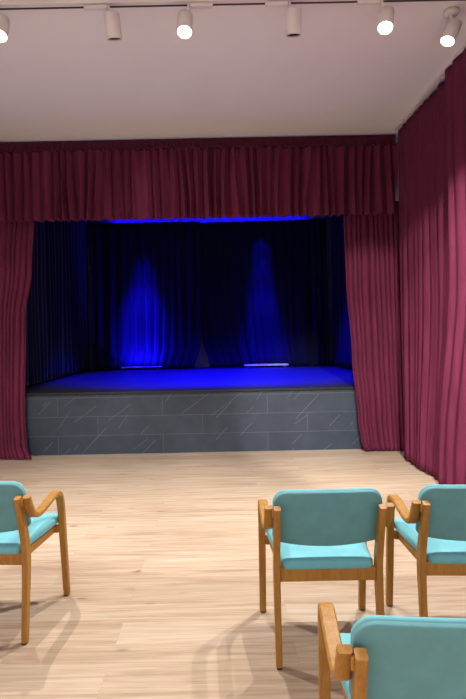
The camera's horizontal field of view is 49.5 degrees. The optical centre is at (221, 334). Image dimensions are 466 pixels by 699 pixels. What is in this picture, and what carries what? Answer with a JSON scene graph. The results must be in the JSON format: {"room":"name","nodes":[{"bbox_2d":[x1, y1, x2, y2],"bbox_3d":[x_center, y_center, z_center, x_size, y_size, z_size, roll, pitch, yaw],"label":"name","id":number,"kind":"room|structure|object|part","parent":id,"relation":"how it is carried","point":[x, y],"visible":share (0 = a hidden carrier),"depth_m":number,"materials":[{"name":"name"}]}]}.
{"room":"community hall","nodes":[
{"label":"community hall","id":0,"kind":"room"},
{"bbox_2d":[25,365,354,392],"bbox_3d":[-0.235,0.715,8.710,6.000,0.020,4.480,-1,0,0],"label":"floor","id":1,"kind":"structure","parent":0,"point":[312,376],"depth_m":8.02,"materials":[{"name":"black wood"}]},
{"bbox_2d":[25,220,89,385],"bbox_3d":[-2.839,-0.957,8.740,0.084,3.370,3.888,-1,0,0],"label":"drape","id":2,"kind":"object","parent":1,"relation":"on","point":[57,309],"visible":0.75,"depth_m":8.68,"materials":[{"name":"black fabric"}]},
{"bbox_2d":[120,366,162,370],"bbox_3d":[-1.646,0.692,10.340,0.880,0.083,0.080,-1,0,0],"label":"light","id":3,"kind":"object","parent":1,"relation":"on","point":[158,367],"visible":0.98,"depth_m":10.31,"materials":[{"name":"white"}]},
{"bbox_2d":[88,221,200,369],"bbox_3d":[-1.614,-0.832,10.612,2.330,3.070,0.161,-1,0,0],"label":"drape","id":4,"kind":"object","parent":1,"relation":"on","point":[145,276],"visible":0.99,"depth_m":10.60,"materials":[{"name":"black fabric"}]},
{"bbox_2d":[199,219,328,366],"bbox_3d":[0.853,-0.882,10.703,2.754,3.070,0.152,-1,0,2],"label":"drape","id":5,"kind":"object","parent":1,"relation":"on","point":[264,296],"visible":0.96,"depth_m":10.69,"materials":[{"name":"black fabric"}]},
{"bbox_2d":[244,364,288,368],"bbox_3d":[0.913,0.640,10.420,0.920,0.083,0.080,-1,0,0],"label":"light","id":6,"kind":"object","parent":1,"relation":"on","point":[247,365],"visible":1,"depth_m":10.39,"materials":[{"name":"white metal"}]},
{"bbox_2d":[330,215,352,368],"bbox_3d":[2.319,-1.063,8.741,0.092,3.370,3.884,-1,0,0],"label":"drape","id":7,"kind":"object","parent":1,"relation":"on","point":[341,334],"visible":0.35,"depth_m":9.94,"materials":[{"name":"black fabric"}]},
{"bbox_2d":[11,139,398,455],"bbox_3d":[-0.420,-0.476,6.550,5.780,3.970,0.140,-1,0,0],"label":"wall","id":8,"kind":"structure","parent":0,"point":[280,420],"depth_m":6.48,"materials":[{"name":"stone"}]},
{"bbox_2d":[25,387,354,395],"bbox_3d":[-0.255,0.716,6.460,5.060,0.027,0.017,-1,0,0],"label":"trim","id":9,"kind":"structure","parent":8,"relation":"attached to","point":[317,388],"depth_m":6.45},
{"bbox_2d":[87,215,332,369],"bbox_3d":[-0.272,-1.095,11.000,6.000,3.800,0.100,-1,0,0],"label":"wall","id":10,"kind":"structure","parent":0,"point":[202,361],"depth_m":10.95,"materials":[{"name":"paint"}]},
{"bbox_2d":[0,449,465,698],"bbox_3d":[-0.378,1.558,1.150,5.780,0.100,10.700,-1,0,0],"label":"floor","id":11,"kind":"structure","parent":0,"point":[162,602],"depth_m":3.02,"materials":[{"name":"brown wood"}]},
{"bbox_2d":[0,220,33,459],"bbox_3d":[-2.776,-0.024,6.327,0.862,3.140,0.188,-1,0,0],"label":"stage curtain","id":12,"kind":"object","parent":11,"relation":"on","point":[16,239],"visible":0.95,"depth_m":6.37,"materials":[{"name":"fabric"}]},
{"bbox_2d":[0,481,70,644],"bbox_3d":[-1.197,1.124,2.712,0.583,0.802,0.546,-1,0,3],"label":"armchair","id":13,"kind":"object","parent":11,"relation":"on","point":[23,528],"visible":1,"depth_m":2.52,"materials":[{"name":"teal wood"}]},
{"bbox_3d":[-1.208,1.118,2.533,0.435,0.062,0.024,-1,0,4],"label":"rail","id":14,"kind":"part","parent":13,"relation":"part of","materials":[{"name":"brown wood"}]},
{"bbox_3d":[-1.214,0.865,2.516,0.489,0.272,0.097,-1,0,4],"label":"panel","id":15,"kind":"part","parent":13,"relation":"part of","materials":[{"name":"teal fabric"}]},
{"bbox_3d":[-1.214,0.861,2.529,0.492,0.275,0.098,-1,0,4],"label":"backrest","id":16,"kind":"part","parent":13,"relation":"part of","materials":[{"name":"teal fabric"}]},
{"bbox_3d":[-0.978,1.148,2.486,0.030,0.732,0.122,-1,0,4],"label":"leg","id":17,"kind":"part","parent":13,"relation":"part of","materials":[{"name":"brown wood"}]},
{"bbox_3d":[-1.196,1.069,2.750,0.494,0.059,0.470,-1,0,3],"label":"seat","id":18,"kind":"part","parent":13,"relation":"part of","materials":[{"name":"teal fabric"}]},
{"bbox_3d":[-0.940,0.852,2.621,0.047,0.143,0.351,-1,0,3],"label":"armrest","id":19,"kind":"part","parent":13,"relation":"part of","materials":[{"name":"brown wood"}]},
{"bbox_3d":[-0.984,1.110,2.724,0.022,0.040,0.367,-1,0,7],"label":"rail","id":20,"kind":"part","parent":13,"relation":"part of","materials":[{"name":"brown wood"}]},
{"bbox_3d":[-1.185,1.115,2.911,0.500,0.042,0.023,-1,0,3],"label":"rail","id":21,"kind":"part","parent":13,"relation":"part of","materials":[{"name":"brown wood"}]},
{"bbox_3d":[-0.917,1.192,2.880,0.047,0.642,0.176,-1,0,4],"label":"leg","id":22,"kind":"part","parent":13,"relation":"part of","materials":[{"name":"brown wood"}]},
{"bbox_2d":[258,488,393,669],"bbox_3d":[0.481,1.089,2.477,0.583,0.802,0.546,-1,0,0],"label":"armchair","id":23,"kind":"object","parent":11,"relation":"on","point":[313,534],"visible":0.98,"depth_m":2.28,"materials":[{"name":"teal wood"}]},
{"bbox_3d":[0.215,1.169,2.662,0.047,0.642,0.176,-1,0,0],"label":"leg","id":24,"kind":"part","parent":23,"relation":"part of","materials":[{"name":"brown wood"}]},
{"bbox_3d":[0.208,0.829,2.403,0.047,0.143,0.351,-1,0,0],"label":"armrest","id":25,"kind":"part","parent":23,"relation":"part of","materials":[{"name":"brown wood"}]},
{"bbox_3d":[0.250,1.123,2.265,0.030,0.732,0.122,-1,0,0],"label":"leg","id":26,"kind":"part","parent":23,"relation":"part of","materials":[{"name":"brown wood"}]},
{"bbox_3d":[0.480,1.034,2.515,0.494,0.059,0.470,-1,0,0],"label":"seat","id":27,"kind":"part","parent":23,"relation":"part of","materials":[{"name":"teal fabric"}]},
{"bbox_3d":[0.476,0.826,2.294,0.492,0.275,0.098,-1,0,0],"label":"backrest","id":28,"kind":"part","parent":23,"relation":"part of","materials":[{"name":"teal fabric"}]},
{"bbox_3d":[0.476,0.830,2.281,0.489,0.272,0.097,-1,0,0],"label":"panel","id":29,"kind":"part","parent":23,"relation":"part of","materials":[{"name":"teal fabric"}]},
{"bbox_3d":[0.481,1.083,2.298,0.435,0.062,0.024,-1,0,0],"label":"rail","id":30,"kind":"part","parent":23,"relation":"part of","materials":[{"name":"brown wood"}]},
{"bbox_3d":[0.751,1.158,2.662,0.047,0.642,0.176,-1,0,0],"label":"leg","id":31,"kind":"part","parent":23,"relation":"part of","materials":[{"name":"brown wood"}]},
{"bbox_3d":[0.714,1.113,2.265,0.030,0.732,0.122,-1,0,0],"label":"leg","id":32,"kind":"part","parent":23,"relation":"part of","materials":[{"name":"brown wood"}]},
{"bbox_3d":[0.744,0.818,2.403,0.047,0.143,0.351,-1,0,0],"label":"armrest","id":33,"kind":"part","parent":23,"relation":"part of","materials":[{"name":"brown wood"}]},
{"bbox_2d":[343,201,403,450],"bbox_3d":[1.925,-0.120,6.361,0.737,3.139,0.149,-1,0,0],"label":"stage curtain","id":34,"kind":"object","parent":11,"relation":"on","point":[372,251],"visible":0.88,"depth_m":6.38,"materials":[{"name":"fabric"}]},
{"bbox_2d":[318,602,465,698],"bbox_3d":[0.590,1.087,1.441,0.583,0.802,0.546,-1,0,4],"label":"armchair","id":35,"kind":"object","parent":11,"relation":"on","point":[382,656],"visible":1,"depth_m":1.24,"materials":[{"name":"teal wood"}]},
{"bbox_3d":[0.339,1.166,1.647,0.047,0.642,0.176,-1,0,5],"label":"leg","id":36,"kind":"part","parent":35,"relation":"part of","materials":[{"name":"brown wood"}]},
{"bbox_3d":[0.311,0.827,1.388,0.047,0.143,0.351,-1,0,5],"label":"armrest","id":37,"kind":"part","parent":35,"relation":"part of","materials":[{"name":"brown wood"}]},
{"bbox_3d":[0.380,1.083,1.483,0.022,0.040,0.367,-1,0,1],"label":"rail","id":38,"kind":"part","parent":35,"relation":"part of","materials":[{"name":"brown wood"}]},
{"bbox_3d":[0.592,1.032,1.479,0.494,0.059,0.470,-1,0,5],"label":"seat","id":39,"kind":"part","parent":35,"relation":"part of","materials":[{"name":"teal fabric"}]},
{"bbox_3d":[0.343,1.121,1.248,0.030,0.732,0.122,-1,0,5],"label":"leg","id":40,"kind":"part","parent":35,"relation":"part of","materials":[{"name":"brown wood"}]},
{"bbox_3d":[0.570,0.824,1.259,0.492,0.275,0.098,-1,0,5],"label":"backrest","id":41,"kind":"part","parent":35,"relation":"part of","materials":[{"name":"teal fabric"}]},
{"bbox_3d":[0.569,0.828,1.246,0.489,0.272,0.097,-1,0,5],"label":"panel","id":42,"kind":"part","parent":35,"relation":"part of","materials":[{"name":"teal fabric"}]},
{"bbox_2d":[385,484,465,616],"bbox_3d":[1.163,1.076,2.497,0.583,0.802,0.546,-1,0,3],"label":"armchair","id":43,"kind":"object","parent":11,"relation":"on","point":[433,531],"visible":0.97,"depth_m":2.31,"materials":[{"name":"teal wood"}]},
{"bbox_3d":[0.906,1.154,2.696,0.047,0.642,0.176,-1,0,3],"label":"leg","id":44,"kind":"part","parent":43,"relation":"part of","materials":[{"name":"brown wood"}]},
{"bbox_3d":[1.173,1.067,2.696,0.500,0.042,0.023,-1,0,3],"label":"rail","id":45,"kind":"part","parent":43,"relation":"part of","materials":[{"name":"brown wood"}]},
{"bbox_3d":[0.886,0.815,2.437,0.047,0.143,0.351,-1,0,3],"label":"armrest","id":46,"kind":"part","parent":43,"relation":"part of","materials":[{"name":"brown wood"}]},
{"bbox_3d":[0.952,1.071,2.533,0.022,0.040,0.367,-1,0,0],"label":"rail","id":47,"kind":"part","parent":43,"relation":"part of","materials":[{"name":"brown wood"}]},
{"bbox_3d":[0.920,1.109,2.297,0.030,0.732,0.122,-1,0,3],"label":"leg","id":48,"kind":"part","parent":43,"relation":"part of","materials":[{"name":"brown wood"}]},
{"bbox_3d":[1.163,1.020,2.535,0.494,0.059,0.470,-1,0,3],"label":"seat","id":49,"kind":"part","parent":43,"relation":"part of","materials":[{"name":"teal fabric"}]},
{"bbox_3d":[1.148,0.813,2.314,0.492,0.275,0.098,-1,0,3],"label":"backrest","id":50,"kind":"part","parent":43,"relation":"part of","materials":[{"name":"teal fabric"}]},
{"bbox_3d":[1.147,0.816,2.301,0.489,0.272,0.097,-1,0,3],"label":"panel","id":51,"kind":"part","parent":43,"relation":"part of","materials":[{"name":"teal fabric"}]},
{"bbox_3d":[1.153,1.070,2.318,0.435,0.062,0.024,-1,0,3],"label":"rail","id":52,"kind":"part","parent":43,"relation":"part of","materials":[{"name":"brown wood"}]},
{"bbox_2d":[0,1,465,142],"bbox_3d":[-0.461,-2.511,1.210,5.780,0.100,10.820,-1,0,0],"label":"ceiling","id":53,"kind":"structure","parent":0,"point":[238,74],"depth_m":4.74,"materials":[{"name":"paint"}]},
{"bbox_2d":[0,134,397,222],"bbox_3d":[-0.545,-1.940,6.263,5.455,1.010,0.173,-1,0,0],"label":"valance","id":54,"kind":"object","parent":53,"relation":"hanging from","point":[349,175],"visible":1,"depth_m":6.28,"materials":[{"name":"fabric"}]},
{"bbox_2d":[0,0,465,9],"bbox_3d":[-0.525,-2.430,3.671,5.050,0.058,0.052,-1,0,0],"label":"track","id":55,"kind":"object","parent":53,"relation":"attached to","point":[4,4],"visible":1,"depth_m":3.67,"materials":[{"name":"white metal"}]},
{"bbox_2d":[0,13,9,42],"bbox_3d":[-1.681,-2.251,3.665,0.265,0.249,0.167,-1,0,0],"label":"track spotlight","id":56,"kind":"object","parent":55,"relation":"attached to","point":[4,21],"visible":1,"depth_m":3.64,"materials":[{"name":"white metal"}]},
{"bbox_2d":[84,4,121,41],"bbox_3d":[-0.865,-2.268,3.674,0.266,0.247,0.154,-1,0,0],"label":"track spotlight","id":57,"kind":"object","parent":55,"relation":"attached to","point":[111,18],"visible":1,"depth_m":3.64,"materials":[{"name":"white metal"}]},
{"bbox_2d":[177,2,212,39],"bbox_3d":[-0.196,-2.281,3.665,0.263,0.249,0.167,-1,0,0],"label":"track spotlight","id":58,"kind":"object","parent":55,"relation":"attached to","point":[185,17],"visible":1,"depth_m":3.64,"materials":[{"name":"white metal"}]},
{"bbox_2d":[265,1,301,37],"bbox_3d":[0.447,-2.296,3.673,0.261,0.246,0.148,-1,0,0],"label":"track spotlight","id":59,"kind":"object","parent":55,"relation":"attached to","point":[293,14],"visible":1,"depth_m":3.64,"materials":[{"name":"white metal"}]},
{"bbox_2d":[357,0,394,34],"bbox_3d":[1.123,-2.308,3.665,0.273,0.249,0.166,-1,0,0],"label":"track spotlight","id":60,"kind":"object","parent":55,"relation":"attached to","point":[385,24],"visible":1,"depth_m":3.64,"materials":[{"name":"white metal"}]},
{"bbox_2d":[394,42,465,129],"bbox_3d":[2.114,-2.499,4.070,0.050,0.027,4.140,-1,0,0],"label":"rail","id":61,"kind":"object","parent":53,"relation":"attached to","point":[441,75],"visible":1,"depth_m":5.16,"materials":[{"name":"white metal"}]},
{"bbox_2d":[398,81,448,480],"bbox_3d":[2.149,-0.521,5.378,0.189,3.916,1.563,-1,0,0],"label":"curtain","id":62,"kind":"object","parent":61,"relation":"hanging from","point":[422,154],"visible":0.79,"depth_m":5.36,"materials":[{"name":"fabric"}]},
{"bbox_2d":[438,47,465,484],"bbox_3d":[2.116,-0.521,3.527,0.183,3.915,2.873,-1,0,-1],"label":"curtain","id":63,"kind":"object","parent":61,"relation":"hanging from","point":[452,423],"visible":0.94,"depth_m":4.55,"materials":[{"name":"fabric"}]},
{"bbox_2d":[440,6,461,46],"bbox_3d":[1.767,-2.371,3.898,0.171,0.269,0.114,-1,0,-17],"label":"track spotlight","id":64,"kind":"object","parent":53,"relation":"attached to","point":[453,26],"visible":1,"depth_m":3.86,"materials":[{"name":"white metal"}]}
]}

